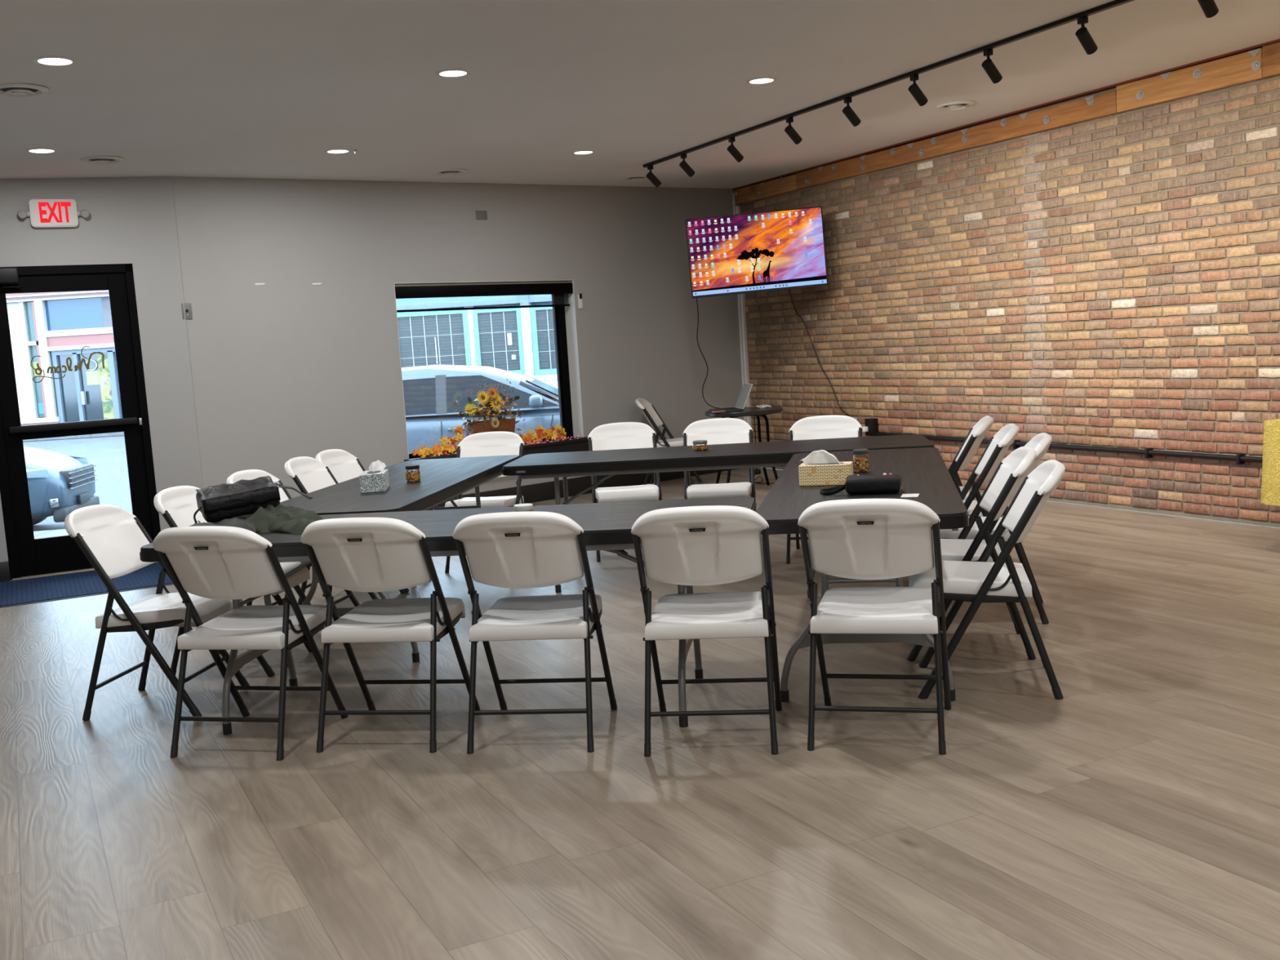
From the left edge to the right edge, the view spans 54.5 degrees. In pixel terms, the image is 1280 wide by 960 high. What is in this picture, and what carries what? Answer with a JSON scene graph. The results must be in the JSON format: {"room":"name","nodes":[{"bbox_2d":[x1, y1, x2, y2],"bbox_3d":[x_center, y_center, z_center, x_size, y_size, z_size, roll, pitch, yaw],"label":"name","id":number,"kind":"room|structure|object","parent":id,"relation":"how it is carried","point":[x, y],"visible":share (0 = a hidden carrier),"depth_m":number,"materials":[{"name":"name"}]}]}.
{"room":"meeting room","nodes":[
{"label":"meeting room","id":0,"kind":"room"},
{"bbox_2d":[0,176,203,562],"bbox_3d":[-4.974,-0.743,8.426,3.618,3.000,0.260,-7,7,-26],"label":"wall","id":1,"kind":"structure","parent":0,"point":[130,220],"depth_m":8.93,"materials":[{"name":"grey paint"}]},
{"bbox_2d":[0,561,10,582],"bbox_3d":[-4.726,0.674,8.513,3.338,0.140,0.014,-7,7,-26],"label":"baseboard","id":2,"kind":"structure","parent":1,"relation":"attached to","point":[4,566],"depth_m":8.65,"materials":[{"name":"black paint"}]},
{"bbox_2d":[17,199,89,227],"bbox_3d":[-4.059,-1.848,8.607,0.453,0.190,0.079,-7,7,-26],"label":"exit sign","id":3,"kind":"object","parent":1,"relation":"attached to","point":[42,213],"visible":1,"depth_m":8.60,"materials":[{"name":"grey plastic"}]},
{"bbox_2d":[17,210,30,217],"bbox_3d":[-4.223,-1.821,8.524,0.081,0.058,0.075,-7,7,-26],"label":"lamp","id":4,"kind":"object","parent":3,"relation":"attached to","point":[22,214],"depth_m":8.50,"materials":[{"name":"grey plastic"}]},
{"bbox_2d":[77,209,89,217],"bbox_3d":[-3.892,-1.860,8.688,0.081,0.058,0.075,-7,7,-26],"label":"lamp","id":5,"kind":"object","parent":3,"relation":"attached to","point":[84,213],"depth_m":8.67,"materials":[{"name":"grey plastic"}]},
{"bbox_2d":[0,263,160,580],"bbox_3d":[-4.021,-0.423,8.801,1.010,2.165,0.175,-7,7,-26],"label":"door","id":6,"kind":"structure","parent":1,"relation":"attached to","point":[28,557],"depth_m":8.79,"materials":[{"name":"black metal"}]},
{"bbox_2d":[171,176,751,497],"bbox_3d":[-1.177,-1.283,11.126,5.958,3.000,0.290,-9,9,-41],"label":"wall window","id":7,"kind":"structure","parent":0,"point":[286,367],"depth_m":10.16,"materials":[{"name":"grey paint"}]},
{"bbox_2d":[181,302,192,319],"bbox_3d":[-3.309,-1.234,9.083,0.072,0.118,0.018,-9,9,-41],"label":"light switch","id":8,"kind":"object","parent":7,"relation":"attached to","point":[188,309],"visible":1,"depth_m":9.09,"materials":[{"name":"grey metal"}]},
{"bbox_2d":[475,210,487,219],"bbox_3d":[-1.369,-2.289,10.740,0.115,0.078,0.006,-9,8,-41],"label":"blank plate","id":9,"kind":"object","parent":7,"relation":"attached to","point":[480,215],"visible":1,"depth_m":10.73,"materials":[{"name":"grey plastic"}]},
{"bbox_2d":[394,281,573,312],"bbox_3d":[-1.338,-1.607,10.868,1.860,0.224,0.086,-9,9,-41],"label":"roller shade","id":10,"kind":"object","parent":7,"relation":"attached to","point":[455,290],"visible":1,"depth_m":10.79,"materials":[{"name":"black fabric"}]},
{"bbox_2d":[394,280,588,462],"bbox_3d":[-1.312,-0.902,10.969,1.970,1.676,0.280,-9,9,-41],"label":"window","id":11,"kind":"structure","parent":7,"relation":"attached to","point":[564,317],"depth_m":11.56,"materials":[{"name":"black metal"}]},
{"bbox_2d":[412,425,464,457],"bbox_3d":[-1.700,-0.317,10.573,0.552,0.271,0.158,-9,9,-41],"label":"leaf garland","id":12,"kind":"object","parent":11,"relation":"on","point":[423,452],"visible":0.91,"depth_m":10.58,"materials":[{"name":"orange"}]},
{"bbox_2d":[453,378,528,436],"bbox_3d":[-1.281,-0.582,10.957,0.748,0.600,0.356,-9,9,-41],"label":"flower basket","id":13,"kind":"object","parent":11,"relation":"on","point":[494,424],"visible":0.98,"depth_m":10.87,"materials":[{"name":"wicker"}]},
{"bbox_2d":[517,423,566,444],"bbox_3d":[-0.897,-0.410,11.271,0.582,0.184,0.146,-9,9,-41],"label":"leaf garland","id":14,"kind":"object","parent":11,"relation":"on","point":[540,432],"visible":0.91,"depth_m":11.26,"materials":[{"name":"orange"}]},
{"bbox_2d":[427,468,737,510],"bbox_3d":[-1.046,0.134,11.160,5.858,0.165,0.014,-9,9,-41],"label":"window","id":15,"kind":"structure","parent":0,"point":[537,492],"depth_m":11.53,"materials":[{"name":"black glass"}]},
{"bbox_2d":[0,467,1279,959],"bbox_3d":[1.020,1.008,3.557,9.061,0.120,17.000,-7,7,-26],"label":"floor","id":16,"kind":"structure","parent":0,"point":[1134,813],"depth_m":3.90,"materials":[{"name":"beige laminate"}]},
{"bbox_2d":[0,562,173,608],"bbox_3d":[-3.944,0.719,8.273,2.070,0.009,1.060,-7,7,-26],"label":"entrance mat","id":17,"kind":"object","parent":16,"relation":"on","point":[84,584],"visible":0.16,"depth_m":8.25,"materials":[{"name":"blue carpet"}]},
{"bbox_2d":[64,504,249,720],"bbox_3d":[-2.026,0.526,5.203,0.586,0.859,0.462,-3,6,8],"label":"folding chair","id":18,"kind":"object","parent":16,"relation":"on","point":[111,537],"visible":0.91,"depth_m":5.11,"materials":[{"name":"white plastic"}]},
{"bbox_2d":[153,485,311,676],"bbox_3d":[-1.899,0.450,5.803,0.587,0.859,0.462,-2,7,10],"label":"folding chair","id":19,"kind":"object","parent":16,"relation":"on","point":[178,505],"visible":0.4,"depth_m":5.77,"materials":[{"name":"white plastic"}]},
{"bbox_2d":[153,525,348,759],"bbox_3d":[-1.457,0.553,4.646,0.462,0.859,0.586,-2,7,14],"label":"folding chair","id":20,"kind":"object","parent":16,"relation":"on","point":[221,562],"visible":0.99,"depth_m":4.49,"materials":[{"name":"white plastic"}]},
{"bbox_2d":[226,469,359,631],"bbox_3d":[-1.787,0.369,6.462,0.586,0.859,0.462,-2,7,12],"label":"folding chair","id":21,"kind":"object","parent":16,"relation":"on","point":[249,474],"visible":0.17,"depth_m":6.56,"materials":[{"name":"white plastic"}]},
{"bbox_2d":[284,456,409,604],"bbox_3d":[-1.691,0.285,7.148,0.586,0.859,0.462,-3,7,9],"label":"folding chair","id":22,"kind":"object","parent":16,"relation":"on","point":[309,474],"visible":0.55,"depth_m":7.17,"materials":[{"name":"white plastic"}]},
{"bbox_2d":[315,448,405,593],"bbox_3d":[-1.625,0.234,7.570,0.586,0.859,0.462,-2,7,13],"label":"folding chair","id":23,"kind":"object","parent":16,"relation":"on","point":[344,466],"visible":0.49,"depth_m":7.64,"materials":[{"name":"white plastic"}]},
{"bbox_2d":[301,517,479,751],"bbox_3d":[-0.925,0.524,4.618,0.462,0.859,0.586,-2,7,11],"label":"folding chair","id":24,"kind":"object","parent":16,"relation":"on","point":[358,554],"visible":1,"depth_m":4.46,"materials":[{"name":"white plastic"}]},
{"bbox_2d":[280,454,520,666],"bbox_3d":[-1.227,0.369,6.614,0.736,0.740,2.400,-3,6,8],"label":"folding table","id":25,"kind":"object","parent":16,"relation":"on","point":[442,480],"visible":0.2,"depth_m":6.18,"materials":[{"name":"black plastic"}]},
{"bbox_2d":[359,460,389,493],"bbox_3d":[-1.322,-0.022,6.182,0.118,0.141,0.225,-4,6,-6],"label":"tissue box","id":26,"kind":"object","parent":25,"relation":"on","point":[375,479],"visible":1,"depth_m":6.08,"materials":[{"name":"grey cardboard"}]},
{"bbox_2d":[404,464,420,482],"bbox_3d":[-1.182,-0.033,6.469,0.080,0.088,0.080,-4,6,0],"label":"candy jar","id":27,"kind":"object","parent":25,"relation":"on","point":[411,477],"visible":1,"depth_m":6.45,"materials":[{"name":"clear glass"}]},
{"bbox_2d":[139,497,756,734],"bbox_3d":[-0.691,0.529,4.901,2.300,0.740,0.750,-3,7,8],"label":"folding table","id":28,"kind":"object","parent":16,"relation":"on","point":[606,526],"visible":0.44,"depth_m":4.78,"materials":[{"name":"black"}]},
{"bbox_2d":[188,504,323,533],"bbox_3d":[-1.526,0.149,5.022,0.658,0.088,0.434,-3,6,8],"label":"jacket","id":29,"kind":"object","parent":28,"relation":"on","point":[280,518],"visible":0.77,"depth_m":4.92,"materials":[{"name":"green fabric"}]},
{"bbox_2d":[193,475,312,523],"bbox_3d":[-1.605,0.088,5.177,0.499,0.182,0.260,-6,7,-24],"label":"leather bag","id":30,"kind":"object","parent":29,"relation":"on","point":[217,503],"visible":0.88,"depth_m":5.06,"materials":[{"name":"black leather"}]},
{"bbox_2d":[513,503,533,511],"bbox_3d":[-0.446,0.126,4.762,0.077,0.064,0.078,-4,6,0],"label":"candy jar","id":31,"kind":"object","parent":28,"relation":"on","point":[520,507],"visible":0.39,"depth_m":4.73,"materials":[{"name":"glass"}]},
{"bbox_2d":[444,431,524,573],"bbox_3d":[-1.001,0.135,8.100,0.462,0.859,0.587,-2,7,10],"label":"folding chair","id":32,"kind":"object","parent":16,"relation":"on","point":[500,442],"visible":0.5,"depth_m":8.24,"materials":[{"name":"white plastic"}]},
{"bbox_2d":[452,511,617,753],"bbox_3d":[-0.376,0.501,4.511,0.462,0.859,0.586,-3,7,8],"label":"folding chair","id":33,"kind":"object","parent":16,"relation":"on","point":[505,549],"visible":1,"depth_m":4.35,"materials":[{"name":"white plastic"}]},
{"bbox_2d":[587,422,662,561],"bbox_3d":[-0.090,0.065,8.221,0.462,0.859,0.586,-4,6,-3],"label":"folding chair","id":34,"kind":"object","parent":16,"relation":"on","point":[623,435],"visible":0.59,"depth_m":8.35,"materials":[{"name":"white plastic"}]},
{"bbox_2d":[635,398,702,484],"bbox_3d":[0.274,-0.357,11.756,0.586,0.859,0.462,-2,7,10],"label":"folding chair","id":35,"kind":"object","parent":16,"relation":"on","point":[652,416],"visible":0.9,"depth_m":11.74,"materials":[{"name":"white plastic"}]},
{"bbox_2d":[631,505,782,755],"bbox_3d":[0.243,0.479,4.369,0.462,0.859,0.586,-3,6,8],"label":"folding chair","id":36,"kind":"object","parent":16,"relation":"on","point":[712,544],"visible":1,"depth_m":4.21,"materials":[{"name":"white plastic"}]},
{"bbox_2d":[502,434,934,592],"bbox_3d":[0.470,0.193,7.238,2.400,0.740,0.752,-3,6,7],"label":"folding table","id":37,"kind":"object","parent":16,"relation":"on","point":[610,463],"visible":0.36,"depth_m":6.96,"materials":[{"name":"black"}]},
{"bbox_2d":[692,440,707,450],"bbox_3d":[0.350,-0.200,7.236,0.092,0.059,0.089,-4,6,0],"label":"candy jar","id":38,"kind":"object","parent":37,"relation":"on","point":[700,442],"visible":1,"depth_m":7.21,"materials":[{"name":"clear glass"}]},
{"bbox_2d":[682,417,755,501],"bbox_3d":[0.515,0.048,8.037,0.462,0.859,0.586,-3,6,6],"label":"folding chair","id":39,"kind":"object","parent":16,"relation":"on","point":[717,430],"visible":0.51,"depth_m":8.16,"materials":[{"name":"white plastic"}]},
{"bbox_2d":[704,406,782,485],"bbox_3d":[0.940,-0.267,11.046,0.690,0.724,0.690,-4,6,0],"label":"round side table","id":40,"kind":"object","parent":16,"relation":"on","point":[748,411],"visible":0.62,"depth_m":10.86,"materials":[{"name":"black metal"}]},
{"bbox_2d":[709,382,752,412],"bbox_3d":[0.799,-0.725,10.929,0.336,0.228,0.320,-4,6,-8],"label":"laptop","id":41,"kind":"object","parent":40,"relation":"on","point":[746,388],"visible":0.98,"depth_m":10.90,"materials":[{"name":"grey metal"}]},
{"bbox_2d":[696,297,718,408],"bbox_3d":[0.610,-1.237,11.616,0.173,1.109,1.248,-4,6,-3],"label":"cable","id":42,"kind":"object","parent":41,"relation":"attached to","point":[696,298],"visible":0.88,"depth_m":11.94,"materials":[{"name":"black plastic"}]},
{"bbox_2d":[753,416,774,484],"bbox_3d":[1.083,-0.302,11.545,0.222,0.692,0.300,-7,7,-27],"label":"power adapter","id":43,"kind":"object","parent":16,"relation":"on","point":[756,471],"visible":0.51,"depth_m":11.66,"materials":[{"name":"black plastic"}]},
{"bbox_2d":[786,415,862,563],"bbox_3d":[1.145,0.048,7.686,0.462,0.859,0.587,-2,7,14],"label":"folding chair","id":44,"kind":"object","parent":16,"relation":"on","point":[819,427],"visible":0.36,"depth_m":7.86,"materials":[{"name":"white plastic"}]},
{"bbox_2d":[755,447,968,702],"bbox_3d":[1.005,0.352,5.537,0.762,0.740,2.380,-2,7,11],"label":"folding table","id":45,"kind":"object","parent":16,"relation":"on","point":[922,471],"visible":0.42,"depth_m":4.82,"materials":[{"name":"black"}]},
{"bbox_2d":[798,449,853,485],"bbox_3d":[0.793,-0.057,5.304,0.218,0.147,0.115,-2,7,15],"label":"tissue box","id":46,"kind":"object","parent":45,"relation":"on","point":[819,468],"visible":0.99,"depth_m":5.26,"materials":[{"name":"gold cardboard"}]},
{"bbox_2d":[819,472,901,495],"bbox_3d":[0.878,0.017,4.955,0.324,0.075,0.157,-2,7,13],"label":"pouch","id":47,"kind":"object","parent":45,"relation":"on","point":[882,483],"visible":1,"depth_m":4.88,"materials":[{"name":"black fabric"}]},
{"bbox_2d":[853,448,869,472],"bbox_3d":[1.007,-0.087,5.663,0.076,0.105,0.074,-4,6,0],"label":"candy jar","id":48,"kind":"object","parent":45,"relation":"on","point":[860,464],"visible":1,"depth_m":5.64,"materials":[{"name":"clear glass"}]},
{"bbox_2d":[797,498,951,754],"bbox_3d":[0.817,0.452,4.291,0.462,0.859,0.586,-2,7,16],"label":"folding chair","id":49,"kind":"object","parent":16,"relation":"on","point":[859,539],"visible":1,"depth_m":4.13,"materials":[{"name":"white plastic"}]},
{"bbox_2d":[947,415,993,500],"bbox_3d":[1.735,0.075,7.125,0.587,0.859,0.462,-2,7,15],"label":"folding chair","id":50,"kind":"object","parent":16,"relation":"on","point":[975,437],"visible":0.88,"depth_m":6.89,"materials":[{"name":"white plastic"}]},
{"bbox_2d":[906,446,1036,661],"bbox_3d":[1.395,0.301,5.311,0.586,0.859,0.462,-2,7,11],"label":"folding chair","id":51,"kind":"object","parent":16,"relation":"on","point":[1009,473],"visible":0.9,"depth_m":5.17,"materials":[{"name":"white plastic"}]},
{"bbox_2d":[908,459,1065,699],"bbox_3d":[1.330,0.366,4.772,0.586,0.859,0.462,-2,7,13],"label":"folding chair","id":52,"kind":"object","parent":16,"relation":"on","point":[1002,580],"visible":0.98,"depth_m":4.60,"materials":[{"name":"white plastic"}]},
{"bbox_2d":[960,423,1019,516],"bbox_3d":[1.688,0.148,6.501,0.586,0.859,0.462,-2,7,13],"label":"folding chair","id":53,"kind":"object","parent":16,"relation":"on","point":[995,451],"visible":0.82,"depth_m":6.30,"materials":[{"name":"white plastic"}]},
{"bbox_2d":[932,432,1052,624],"bbox_3d":[1.654,0.219,5.893,0.587,0.859,0.462,-2,7,15],"label":"folding chair","id":54,"kind":"object","parent":16,"relation":"on","point":[1041,442],"visible":0.38,"depth_m":5.67,"materials":[{"name":"white plastic"}]},
{"bbox_3d":[4.094,0.068,6.354,0.660,0.738,1.500,-7,7,-27],"label":"folding table","id":55,"kind":"object","parent":16,"relation":"on","visible":0},
{"bbox_2d":[1260,418,1279,506],"bbox_3d":[4.085,-0.080,6.338,0.768,0.455,1.608,-7,7,-27],"label":"tablecloth","id":56,"kind":"object","parent":55,"relation":"on","point":[1270,484],"visible":1,"depth_m":6.79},
{"bbox_2d":[0,0,1279,188],"bbox_3d":[0.753,-1.926,3.192,9.935,0.410,17.518,-7,7,-26],"label":"ceiling","id":57,"kind":"structure","parent":0,"point":[191,88],"depth_m":6.78,"materials":[{"name":"paint"}]},
{"bbox_2d":[0,83,48,97],"bbox_3d":[-2.979,-1.864,5.966,0.264,0.023,0.264,-4,6,0],"label":"ceiling vent","id":58,"kind":"object","parent":57,"relation":"in","point":[17,90],"visible":1,"depth_m":5.94,"materials":[{"name":"white metal"}]},
{"bbox_2d":[25,147,58,153],"bbox_3d":[-3.646,-2.007,7.573,0.188,0.007,0.188,-4,6,0],"label":"recessed light","id":59,"kind":"object","parent":57,"relation":"in","point":[35,150],"visible":1,"depth_m":7.57,"materials":[{"name":"white paint"}]},
{"bbox_2d":[31,55,78,66],"bbox_3d":[-2.587,-1.853,5.497,0.188,0.007,0.188,-4,6,0],"label":"recessed light","id":60,"kind":"object","parent":57,"relation":"in","point":[48,60],"visible":1,"depth_m":5.49,"materials":[{"name":"white paint"}]},
{"bbox_2d":[80,155,123,164],"bbox_3d":[-3.481,-2.064,8.042,0.264,0.023,0.264,-4,6,0],"label":"ceiling vent","id":61,"kind":"object","parent":57,"relation":"in","point":[94,159],"visible":1,"depth_m":8.00,"materials":[{"name":"white metal"}]},
{"bbox_2d":[324,148,351,153],"bbox_3d":[-2.060,-2.242,8.476,0.188,0.007,0.188,-4,6,0],"label":"recessed light","id":62,"kind":"object","parent":57,"relation":"in","point":[335,150],"visible":1,"depth_m":8.46,"materials":[{"name":"white paint"}]},
{"bbox_2d":[433,168,466,175],"bbox_3d":[-1.510,-2.438,9.863,0.264,0.023,0.264,-4,6,0],"label":"ceiling vent","id":63,"kind":"object","parent":57,"relation":"in","point":[445,171],"visible":1,"depth_m":9.81,"materials":[{"name":"white metal"}]},
{"bbox_2d":[435,68,471,77],"bbox_3d":[-0.961,-2.090,6.385,0.188,0.007,0.188,-4,6,0],"label":"recessed light","id":64,"kind":"object","parent":57,"relation":"in","point":[452,73],"visible":1,"depth_m":6.38,"materials":[{"name":"white paint"}]},
{"bbox_2d":[571,150,595,154],"bbox_3d":[-0.430,-2.488,9.439,0.188,0.007,0.188,-4,6,0],"label":"recessed light","id":65,"kind":"object","parent":57,"relation":"in","point":[581,152],"visible":1,"depth_m":9.43,"materials":[{"name":"white paint"}]},
{"bbox_2d":[622,174,648,180],"bbox_3d":[-0.030,-2.712,11.178,0.264,0.023,0.264,-4,6,0],"label":"ceiling vent","id":66,"kind":"object","parent":57,"relation":"in","point":[640,177],"visible":0.97,"depth_m":11.12,"materials":[{"name":"white metal"}]},
{"bbox_2d":[746,76,777,84],"bbox_3d":[0.708,-2.327,7.243,0.188,0.007,0.188,-4,6,0],"label":"recessed light","id":67,"kind":"object","parent":57,"relation":"in","point":[764,80],"visible":1,"depth_m":7.24,"materials":[{"name":"white paint"}]},
{"bbox_2d":[643,0,1134,167],"bbox_3d":[2.099,-2.335,6.407,0.040,0.036,9.032,-7,7,-27],"label":"track","id":68,"kind":"object","parent":57,"relation":"attached to","point":[1108,6],"visible":1,"depth_m":7.29,"materials":[{"name":"black metal"}]},
{"bbox_2d":[646,165,661,187],"bbox_3d":[0.113,-2.530,10.362,0.137,0.176,0.058,-9,8,-39],"label":"track spotlight","id":69,"kind":"object","parent":68,"relation":"attached to","point":[652,178],"visible":1,"depth_m":10.34,"materials":[{"name":"black plastic"}]},
{"bbox_2d":[679,153,694,177],"bbox_3d":[0.373,-2.493,9.856,0.137,0.176,0.058,-9,8,-39],"label":"track spotlight","id":70,"kind":"object","parent":68,"relation":"attached to","point":[684,166],"visible":1,"depth_m":9.83,"materials":[{"name":"black plastic"}]},
{"bbox_2d":[727,137,743,162],"bbox_3d":[0.705,-2.445,9.208,0.137,0.176,0.058,-9,8,-39],"label":"track spotlight","id":71,"kind":"object","parent":68,"relation":"attached to","point":[731,148],"visible":1,"depth_m":9.18,"materials":[{"name":"black plastic"}]},
{"bbox_2d":[784,117,802,144],"bbox_3d":[1.051,-2.395,8.533,0.137,0.176,0.058,-9,8,-39],"label":"track spotlight","id":72,"kind":"object","parent":68,"relation":"attached to","point":[791,132],"visible":1,"depth_m":8.51,"materials":[{"name":"black plastic"}]},
{"bbox_2d":[842,97,861,126],"bbox_3d":[1.352,-2.352,7.947,0.137,0.176,0.058,-9,8,-39],"label":"track spotlight","id":73,"kind":"object","parent":68,"relation":"attached to","point":[847,110],"visible":1,"depth_m":7.92,"materials":[{"name":"black plastic"}]},
{"bbox_2d":[908,74,928,106],"bbox_3d":[1.648,-2.309,7.370,0.137,0.176,0.058,-9,8,-39],"label":"track spotlight","id":74,"kind":"object","parent":68,"relation":"attached to","point":[913,89],"visible":1,"depth_m":7.34,"materials":[{"name":"black plastic"}]},
{"bbox_2d":[981,48,1002,83],"bbox_3d":[1.931,-2.268,6.819,0.137,0.176,0.058,-9,8,-39],"label":"track spotlight","id":75,"kind":"object","parent":68,"relation":"attached to","point":[988,64],"visible":1,"depth_m":6.79,"materials":[{"name":"black plastic"}]},
{"bbox_2d":[1075,16,1097,54],"bbox_3d":[2.236,-2.225,6.225,0.137,0.176,0.058,-9,8,-39],"label":"track spotlight","id":76,"kind":"object","parent":68,"relation":"attached to","point":[1082,34],"visible":1,"depth_m":6.20,"materials":[{"name":"black plastic"}]},
{"bbox_2d":[1197,0,1218,17],"bbox_3d":[2.555,-2.179,5.603,0.137,0.176,0.058,-9,8,-39],"label":"track spotlight","id":77,"kind":"object","parent":68,"relation":"attached to","point":[1210,9],"visible":1,"depth_m":5.60,"materials":[{"name":"black plastic"}]},
{"bbox_2d":[936,101,974,110],"bbox_3d":[2.200,-2.604,8.668,0.264,0.023,0.264,-4,6,0],"label":"ceiling vent","id":78,"kind":"object","parent":57,"relation":"in","point":[957,104],"visible":1,"depth_m":8.63,"materials":[{"name":"white metal"}]},
{"bbox_2d":[738,75,1279,528],"bbox_3d":[5.110,-1.024,5.371,0.267,3.000,17.200,-7,7,-26],"label":"brick wall","id":79,"kind":"structure","parent":0,"point":[1113,281],"depth_m":8.98,"materials":[{"name":"brown brick"}]},
{"bbox_2d":[684,206,827,298],"bbox_3d":[1.045,-2.110,11.725,1.261,0.749,1.023,-4,6,-1],"label":"television","id":80,"kind":"object","parent":79,"relation":"attached to","point":[782,249],"visible":1,"depth_m":11.22,"materials":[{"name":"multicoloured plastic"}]},
{"bbox_2d":[733,173,799,204],"bbox_3d":[1.230,-2.873,12.294,0.087,0.151,1.150,-7,7,-27],"label":"trim","id":81,"kind":"structure","parent":79,"relation":"attached to","point":[781,185],"depth_m":12.24,"materials":[{"name":"brown wood"}]},
{"bbox_2d":[788,288,860,423],"bbox_3d":[1.742,-1.175,11.600,0.679,1.288,0.611,-1,7,20],"label":"cable","id":82,"kind":"object","parent":79,"relation":"attached to","point":[788,289],"visible":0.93,"depth_m":11.77,"materials":[{"name":"black plastic"}]},
{"bbox_2d":[862,417,879,435],"bbox_3d":[2.066,-0.473,11.162,0.114,0.155,0.110,-7,7,-26],"label":"outlet box","id":83,"kind":"object","parent":79,"relation":"attached to","point":[871,427],"visible":0.98,"depth_m":11.13,"materials":[{"name":"black plastic"}]},
{"bbox_2d":[795,89,1121,189],"bbox_3d":[2.359,-2.696,10.086,0.088,0.154,3.814,-7,7,-26],"label":"trim","id":84,"kind":"structure","parent":79,"relation":"attached to","point":[1104,104],"depth_m":9.65,"materials":[{"name":"orange wood"}]},
{"bbox_2d":[732,38,1279,190],"bbox_3d":[4.825,-2.428,5.235,0.080,0.119,17.020,-7,7,-27],"label":"trim","id":85,"kind":"structure","parent":79,"relation":"attached to","point":[1260,46],"depth_m":9.05,"materials":[{"name":"brown wood"}]},
{"bbox_2d":[875,431,1262,464],"bbox_3d":[4.564,-0.011,6.356,0.058,0.067,10.900,-7,7,-26],"label":"conduit","id":86,"kind":"object","parent":79,"relation":"attached to","point":[1240,459],"visible":0.75,"depth_m":8.58,"materials":[{"name":"black plastic"}]},
{"bbox_2d":[1115,48,1266,112],"bbox_3d":[3.474,-2.528,7.903,0.087,0.174,1.092,-7,7,-26],"label":"trim","id":87,"kind":"structure","parent":79,"relation":"attached to","point":[1243,68],"depth_m":7.85,"materials":[{"name":"brown wood"}]},
{"bbox_2d":[1262,41,1279,78],"bbox_3d":[4.529,-2.364,5.841,0.087,0.181,3.551,-7,7,-26],"label":"trim","id":88,"kind":"structure","parent":79,"relation":"attached to","point":[1270,53],"depth_m":7.36,"materials":[{"name":"orange wood"}]},
{"label":"outside","id":89,"kind":"structure","parent":0,"visible":0},
{"bbox_2d":[22,431,124,442],"bbox_3d":[-10.130,-1.784,36.057,76.000,0.210,3.800,-4,6,0],"label":"pavement","id":90,"kind":"structure","parent":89,"point":[117,433],"depth_m":34.17,"materials":[{"name":"concrete"}]},
{"bbox_2d":[5,289,122,426],"bbox_3d":[-19.629,-5.505,39.824,15.500,7.500,5.350,-4,6,0],"label":"building","id":91,"kind":"structure","parent":90,"relation":"on","point":[54,326],"depth_m":37.65,"materials":[{"name":"brick"}]},
{"bbox_2d":[32,361,39,376],"bbox_3d":[-18.344,-3.364,37.784,0.160,0.450,0.040,-4,6,0],"label":"poster","id":92,"kind":"object","parent":91,"relation":"attached to","point":[34,363],"depth_m":37.77,"materials":[{"name":"yellow paper"}]},
{"bbox_2d":[395,294,557,388],"bbox_3d":[-2.018,-6.670,40.445,19.200,7.500,6.100,-4,6,0],"label":"building","id":93,"kind":"structure","parent":90,"relation":"on","point":[520,340],"depth_m":37.73,"materials":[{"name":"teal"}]},
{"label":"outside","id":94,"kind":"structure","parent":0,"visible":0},
{"bbox_2d":[33,528,68,538],"bbox_3d":[-5.456,0.672,11.838,16.995,0.190,6.049,-7,7,-26],"label":"pavement","id":95,"kind":"structure","parent":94,"point":[40,534],"depth_m":12.44,"materials":[{"name":"concrete"}]},
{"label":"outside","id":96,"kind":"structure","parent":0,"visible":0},
{"bbox_2d":[22,435,1278,531],"bbox_3d":[-10.054,-0.563,27.037,76.000,0.200,66.000,-4,6,0],"label":"street","id":97,"kind":"structure","parent":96,"point":[108,455],"depth_m":24.19,"materials":[{"name":"grey asphalt"}]},
{"bbox_2d":[23,446,99,525],"bbox_3d":[-8.555,-0.079,13.671,4.646,1.650,2.220,-4,6,-7],"label":"car","id":98,"kind":"object","parent":97,"relation":"on","point":[59,484],"visible":0.69,"depth_m":13.54,"materials":[{"name":"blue metal"}]},
{"bbox_2d":[48,497,58,507],"bbox_3d":[-6.328,0.246,13.367,0.160,0.100,0.100,2,9,43],"label":"fog lamp","id":99,"kind":"object","parent":98,"relation":"attached to","point":[52,502],"depth_m":13.31,"materials":[{"name":"white glass"}]},
{"bbox_2d":[58,463,97,488],"bbox_3d":[-6.314,-0.045,13.973,0.251,0.200,0.877,-4,6,0],"label":"grille","id":100,"kind":"object","parent":98,"relation":"attached to","point":[75,476],"depth_m":13.85,"materials":[{"name":"silver metal"}]},
{"bbox_2d":[401,364,559,453],"bbox_3d":[-1.875,-0.615,14.963,4.596,1.600,2.220,-4,6,-1],"label":"car","id":101,"kind":"object","parent":97,"relation":"on","point":[430,393],"visible":0.14,"depth_m":14.14,"materials":[{"name":"silver metal"}]},
{"bbox_2d":[528,395,542,408],"bbox_3d":[-1.171,-0.881,13.940,0.150,0.140,0.200,-4,6,-1],"label":"mirror","id":102,"kind":"object","parent":101,"relation":"attached to","point":[535,401],"depth_m":13.85,"materials":[{"name":"silver metal"}]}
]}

